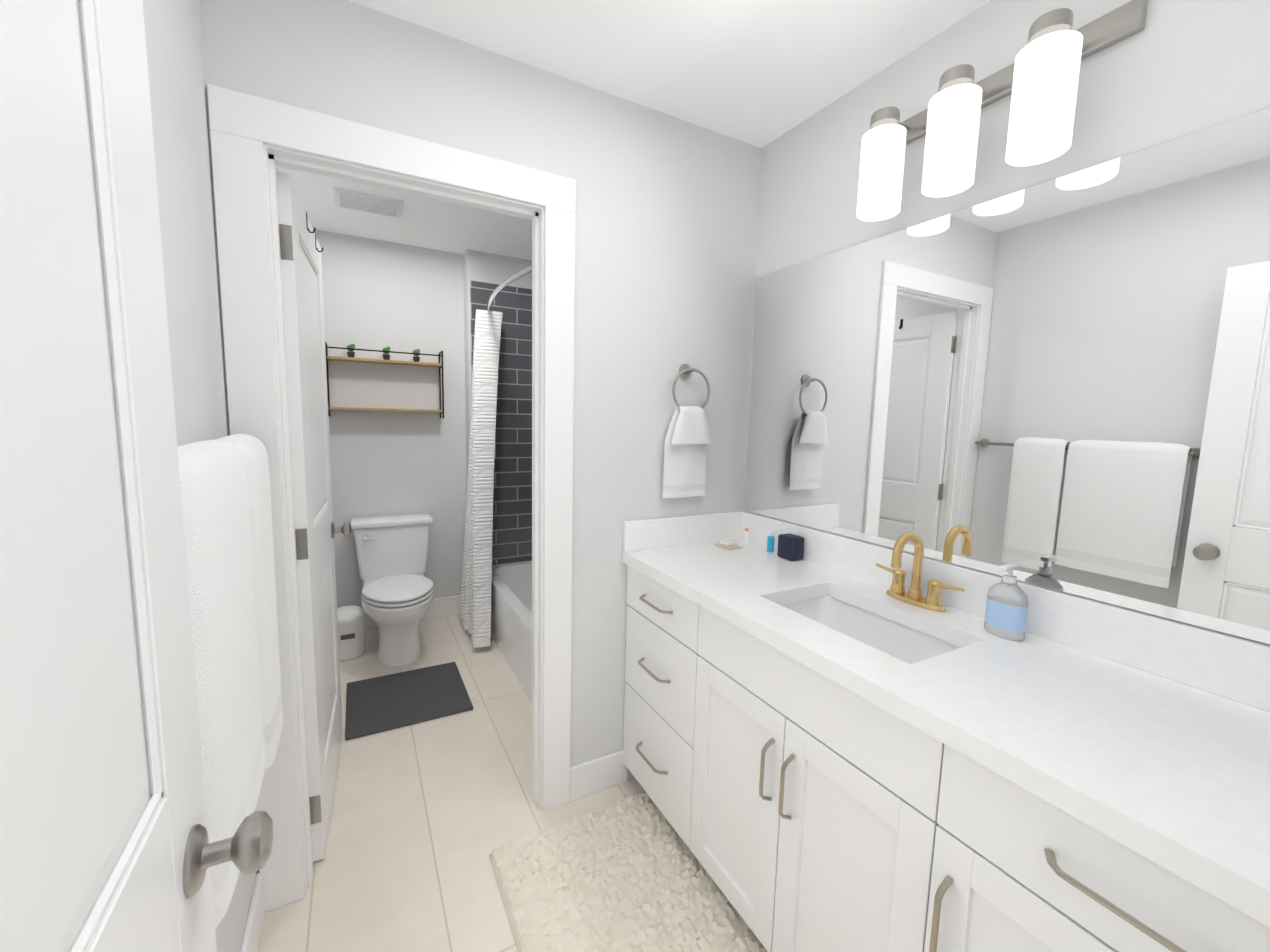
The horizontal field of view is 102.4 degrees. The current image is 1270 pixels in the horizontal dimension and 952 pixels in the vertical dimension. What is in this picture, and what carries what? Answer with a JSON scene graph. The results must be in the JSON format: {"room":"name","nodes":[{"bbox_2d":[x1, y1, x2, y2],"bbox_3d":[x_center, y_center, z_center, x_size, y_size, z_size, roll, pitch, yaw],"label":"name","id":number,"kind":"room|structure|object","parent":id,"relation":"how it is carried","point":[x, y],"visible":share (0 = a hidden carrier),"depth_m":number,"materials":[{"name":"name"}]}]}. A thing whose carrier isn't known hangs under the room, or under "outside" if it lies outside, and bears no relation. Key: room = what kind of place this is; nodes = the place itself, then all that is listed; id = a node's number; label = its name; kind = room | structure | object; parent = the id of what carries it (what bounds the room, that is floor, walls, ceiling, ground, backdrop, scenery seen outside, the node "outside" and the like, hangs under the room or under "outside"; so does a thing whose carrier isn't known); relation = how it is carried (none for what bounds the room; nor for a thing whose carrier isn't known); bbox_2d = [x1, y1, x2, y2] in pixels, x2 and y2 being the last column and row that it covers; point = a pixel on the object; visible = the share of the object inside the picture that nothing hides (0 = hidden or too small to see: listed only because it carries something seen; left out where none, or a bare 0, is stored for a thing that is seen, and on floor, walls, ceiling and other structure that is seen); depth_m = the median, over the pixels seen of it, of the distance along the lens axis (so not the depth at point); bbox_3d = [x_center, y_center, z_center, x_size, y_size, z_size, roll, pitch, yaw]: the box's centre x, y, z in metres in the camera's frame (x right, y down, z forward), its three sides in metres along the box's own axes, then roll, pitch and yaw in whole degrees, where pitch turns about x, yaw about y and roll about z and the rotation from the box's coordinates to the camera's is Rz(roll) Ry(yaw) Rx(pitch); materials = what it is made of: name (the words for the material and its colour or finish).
{"room":"bathroom","nodes":[
{"label":"bathroom","id":0,"kind":"room"},
{"bbox_2d":[143,0,257,951],"bbox_3d":[-0.897,0.049,0.963,0.100,2.430,4.900,-2,7,-28],"label":"wall","id":1,"kind":"structure","parent":0,"point":[174,49],"depth_m":1.03,"materials":[{"name":"white paint"}]},
{"bbox_2d":[177,434,282,928],"bbox_3d":[-0.757,0.257,0.946,0.112,0.657,0.864,-2,7,-28],"label":"towel","id":2,"kind":"object","parent":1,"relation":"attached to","point":[226,506],"visible":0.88,"depth_m":0.74,"materials":[{"name":"fabric"}]},
{"bbox_2d":[240,872,264,951],"bbox_3d":[-0.844,1.196,1.065,0.013,0.130,0.793,-2,7,-28],"label":"baseboard","id":3,"kind":"structure","parent":1,"relation":"attached to","point":[253,929],"depth_m":1.31,"materials":[{"name":"white paint"}]},
{"bbox_2d":[200,0,258,872],"bbox_3d":[-1.003,0.001,1.358,0.093,2.430,0.100,-2,7,-28],"label":"wall pier","id":4,"kind":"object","parent":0,"point":[227,42],"depth_m":1.20,"materials":[{"name":"white paint"}]},
{"bbox_2d":[313,229,466,608],"bbox_3d":[-1.588,-0.234,3.302,0.936,2.430,0.100,-2,7,-28],"label":"wall","id":5,"kind":"structure","parent":0,"point":[381,295],"depth_m":3.24,"materials":[{"name":"white paint"}]},
{"bbox_2d":[325,342,443,417],"bbox_3d":[-1.530,-0.580,3.154,0.640,0.432,0.134,-2,7,-28],"label":"wall shelf","id":6,"kind":"object","parent":5,"relation":"attached to","point":[386,351],"visible":0.98,"depth_m":3.11,"materials":[{"name":"brown wood"}]},
{"bbox_2d":[366,595,460,627],"bbox_3d":[-1.582,0.914,3.386,0.923,0.130,0.013,-2,7,-28],"label":"baseboard","id":7,"kind":"structure","parent":5,"relation":"attached to","point":[445,606],"depth_m":3.52,"materials":[{"name":"white paint"}]},
{"bbox_2d":[249,0,547,171],"bbox_3d":[-0.615,-1.030,1.439,0.736,0.382,0.100,-2,7,-28],"label":"wall","id":8,"kind":"structure","parent":0,"point":[352,61],"depth_m":1.37,"materials":[{"name":"white paint"}]},
{"bbox_2d":[276,171,351,861],"bbox_3d":[-1.107,0.154,1.774,0.175,2.011,0.704,-2,7,-26],"label":"bathroom door","id":9,"kind":"structure","parent":8,"relation":"in","point":[316,529],"depth_m":1.57,"materials":[{"name":"white paint"}]},
{"bbox_2d":[207,84,575,911],"bbox_3d":[-0.639,0.134,1.565,0.912,2.136,0.117,-2,7,-28],"label":"door frame","id":10,"kind":"structure","parent":8,"relation":"attached to","point":[243,126],"depth_m":1.41,"materials":[{"name":"white paint"}]},
{"bbox_2d":[258,614,645,951],"bbox_3d":[-0.144,1.275,1.531,1.882,0.100,4.900,-2,7,-28],"label":"floor","id":11,"kind":"structure","parent":0,"point":[427,817],"depth_m":1.77,"materials":[{"name":"tile"}]},
{"bbox_2d":[337,605,365,659],"bbox_3d":[-1.646,0.890,2.931,0.192,0.275,0.192,-2,7,-28],"label":"waste bin","id":12,"kind":"object","parent":11,"relation":"on","point":[351,619],"visible":0.69,"depth_m":2.87,"materials":[{"name":"white plastic"}]},
{"bbox_2d":[350,512,433,666],"bbox_3d":[-1.395,0.657,2.993,0.456,0.739,0.790,-2,7,-28],"label":"toilet","id":13,"kind":"object","parent":11,"relation":"on","point":[397,596],"visible":1,"depth_m":3.00,"materials":[{"name":"white ceramic"}]},
{"bbox_2d":[345,662,472,739],"bbox_3d":[-1.119,1.082,2.516,0.530,0.013,0.510,-2,7,-28],"label":"rug","id":14,"kind":"object","parent":11,"relation":"on","point":[386,702],"visible":0.98,"depth_m":2.47,"materials":[{"name":"black fabric"}]},
{"bbox_2d":[491,560,531,702],"bbox_3d":[-0.411,0.867,3.020,0.686,0.360,1.501,-2,7,-28],"label":"bathtub","id":15,"kind":"object","parent":11,"relation":"on","point":[511,609],"visible":0.15,"depth_m":2.92,"materials":[{"name":"white ceramic"}]},
{"bbox_2d":[489,791,767,951],"bbox_3d":[0.006,1.229,1.373,0.585,0.033,0.890,-2,7,-28],"label":"shag rug","id":16,"kind":"object","parent":11,"relation":"on","point":[630,874],"visible":0.92,"depth_m":1.49,"materials":[{"name":"beige fabric"}]},
{"bbox_2d":[622,543,1269,951],"bbox_3d":[0.590,0.830,1.299,0.580,0.870,1.704,-2,7,-28],"label":"bathroom vanity","id":17,"kind":"object","parent":11,"relation":"on","point":[836,743],"depth_m":1.02,"materials":[{"name":"white wood"}]},
{"bbox_2d":[875,531,964,612],"bbox_3d":[0.733,0.247,1.368,0.136,0.200,0.247,-2,7,-28],"label":"faucet","id":18,"kind":"object","parent":17,"relation":"on","point":[895,598],"depth_m":1.37,"materials":[{"name":"gold metal"}]},
{"bbox_2d":[622,547,1269,914],"bbox_3d":[0.420,0.385,1.149,0.134,0.040,1.704,-2,7,-28],"label":"countertop","id":19,"kind":"structure","parent":17,"relation":"on","point":[1230,849],"depth_m":0.78,"materials":[{"name":"white stone"}]},
{"bbox_2d":[463,249,531,489],"bbox_3d":[-0.821,-0.256,3.651,0.746,2.430,0.220,-2,7,-28],"label":"wall","id":20,"kind":"structure","parent":0,"point":[479,266],"depth_m":3.34,"materials":[{"name":"white paint"}]},
{"bbox_2d":[470,281,531,564],"bbox_3d":[-0.756,-0.323,3.547,0.726,1.890,0.008,-2,7,-28],"label":"wall tile","id":21,"kind":"structure","parent":20,"relation":"attached to","point":[512,521],"depth_m":3.50,"materials":[{"name":"grey tile"}]},
{"bbox_2d":[487,265,531,310],"bbox_3d":[-0.643,-0.979,2.658,0.124,0.025,1.507,-2,7,-28],"label":"shower rod","id":22,"kind":"object","parent":21,"relation":"attached to","point":[509,280],"visible":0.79,"depth_m":2.53,"materials":[{"name":"silver metal"}]},
{"bbox_2d":[460,309,502,647],"bbox_3d":[-0.910,-0.018,3.160,0.298,1.993,0.533,-2,7,-28],"label":"shower curtain","id":23,"kind":"object","parent":22,"relation":"hanging from","point":[475,611],"visible":1,"depth_m":3.11,"materials":[{"name":"white fabric"}]},
{"bbox_2d":[276,0,989,259],"bbox_3d":[-0.085,-1.238,1.245,1.882,0.100,4.900,-2,7,-28],"label":"ceiling","id":24,"kind":"structure","parent":0,"point":[760,73],"depth_m":1.47,"materials":[{"name":"white paint"}]},
{"bbox_2d":[333,187,402,217],"bbox_3d":[-1.327,-1.356,2.545,0.300,0.018,0.220,-2,7,-28],"label":"fan","id":25,"kind":"object","parent":24,"relation":"attached to","point":[355,200],"visible":0.98,"depth_m":2.52,"materials":[{"name":"white plastic"}]},
{"bbox_2d":[548,72,761,778],"bbox_3d":[0.059,-0.040,1.934,0.853,2.430,0.100,-2,7,-28],"label":"wall","id":26,"kind":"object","parent":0,"point":[666,220],"visible":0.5,"depth_m":1.82,"materials":[{"name":"white paint"}]},
{"bbox_2d":[570,750,627,800],"bbox_3d":[-0.134,1.116,1.911,0.237,0.130,0.013,-2,7,-28],"label":"baseboard","id":27,"kind":"structure","parent":26,"relation":"attached to","point":[597,775],"depth_m":1.90,"materials":[{"name":"white paint"}]},
{"bbox_2d":[623,511,741,550],"bbox_3d":[0.208,0.210,1.977,0.563,0.112,0.020,-2,7,-28],"label":"backsplash","id":28,"kind":"structure","parent":26,"relation":"attached to","point":[690,530],"depth_m":1.95,"materials":[{"name":"white stone"}]},
{"bbox_2d":[662,364,709,497],"bbox_3d":[0.194,-0.166,1.891,0.190,0.493,0.074,-2,7,-28],"label":"towel ring","id":29,"kind":"object","parent":26,"relation":"attached to","point":[687,439],"visible":1,"depth_m":1.88,"materials":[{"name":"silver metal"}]},
{"bbox_2d":[744,0,1269,644],"bbox_3d":[0.668,-0.012,1.813,0.100,2.430,4.900,-2,7,-28],"label":"wall","id":30,"kind":"structure","parent":0,"point":[1174,70],"depth_m":1.23,"materials":[{"name":"white paint"}]},
{"bbox_2d":[856,0,1147,221],"bbox_3d":[0.790,-0.837,1.241,0.174,0.275,0.600,-2,7,-28],"label":"vanity light","id":31,"kind":"object","parent":30,"relation":"attached to","point":[1038,79],"visible":1,"depth_m":1.17,"materials":[{"name":"white glass"}]},
{"bbox_2d":[742,511,1269,714],"bbox_3d":[0.853,0.295,1.364,0.020,0.112,1.684,-2,7,-28],"label":"backsplash","id":32,"kind":"structure","parent":30,"relation":"attached to","point":[1236,669],"depth_m":1.15,"materials":[{"name":"white stone"}]},
{"bbox_2d":[745,108,1269,644],"bbox_3d":[0.857,-0.225,1.337,0.006,0.923,1.638,-2,7,-28],"label":"mirror","id":33,"kind":"object","parent":30,"relation":"attached to","point":[1061,384],"visible":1,"depth_m":1.15,"materials":[{"name":"clear glass"}]},
{"bbox_3d":[-0.149,0.203,-0.237,0.058,2.430,0.120,-2,7,-28],"label":"wall","id":34,"kind":"structure","parent":0,"visible":0},
{"bbox_2d":[0,0,272,951],"bbox_3d":[-0.319,0.350,0.224,0.175,2.010,0.805,-2,7,-28],"label":"entry door","id":35,"kind":"structure","parent":34,"relation":"in","point":[106,844],"depth_m":0.37,"materials":[{"name":"white paint"}]}
]}

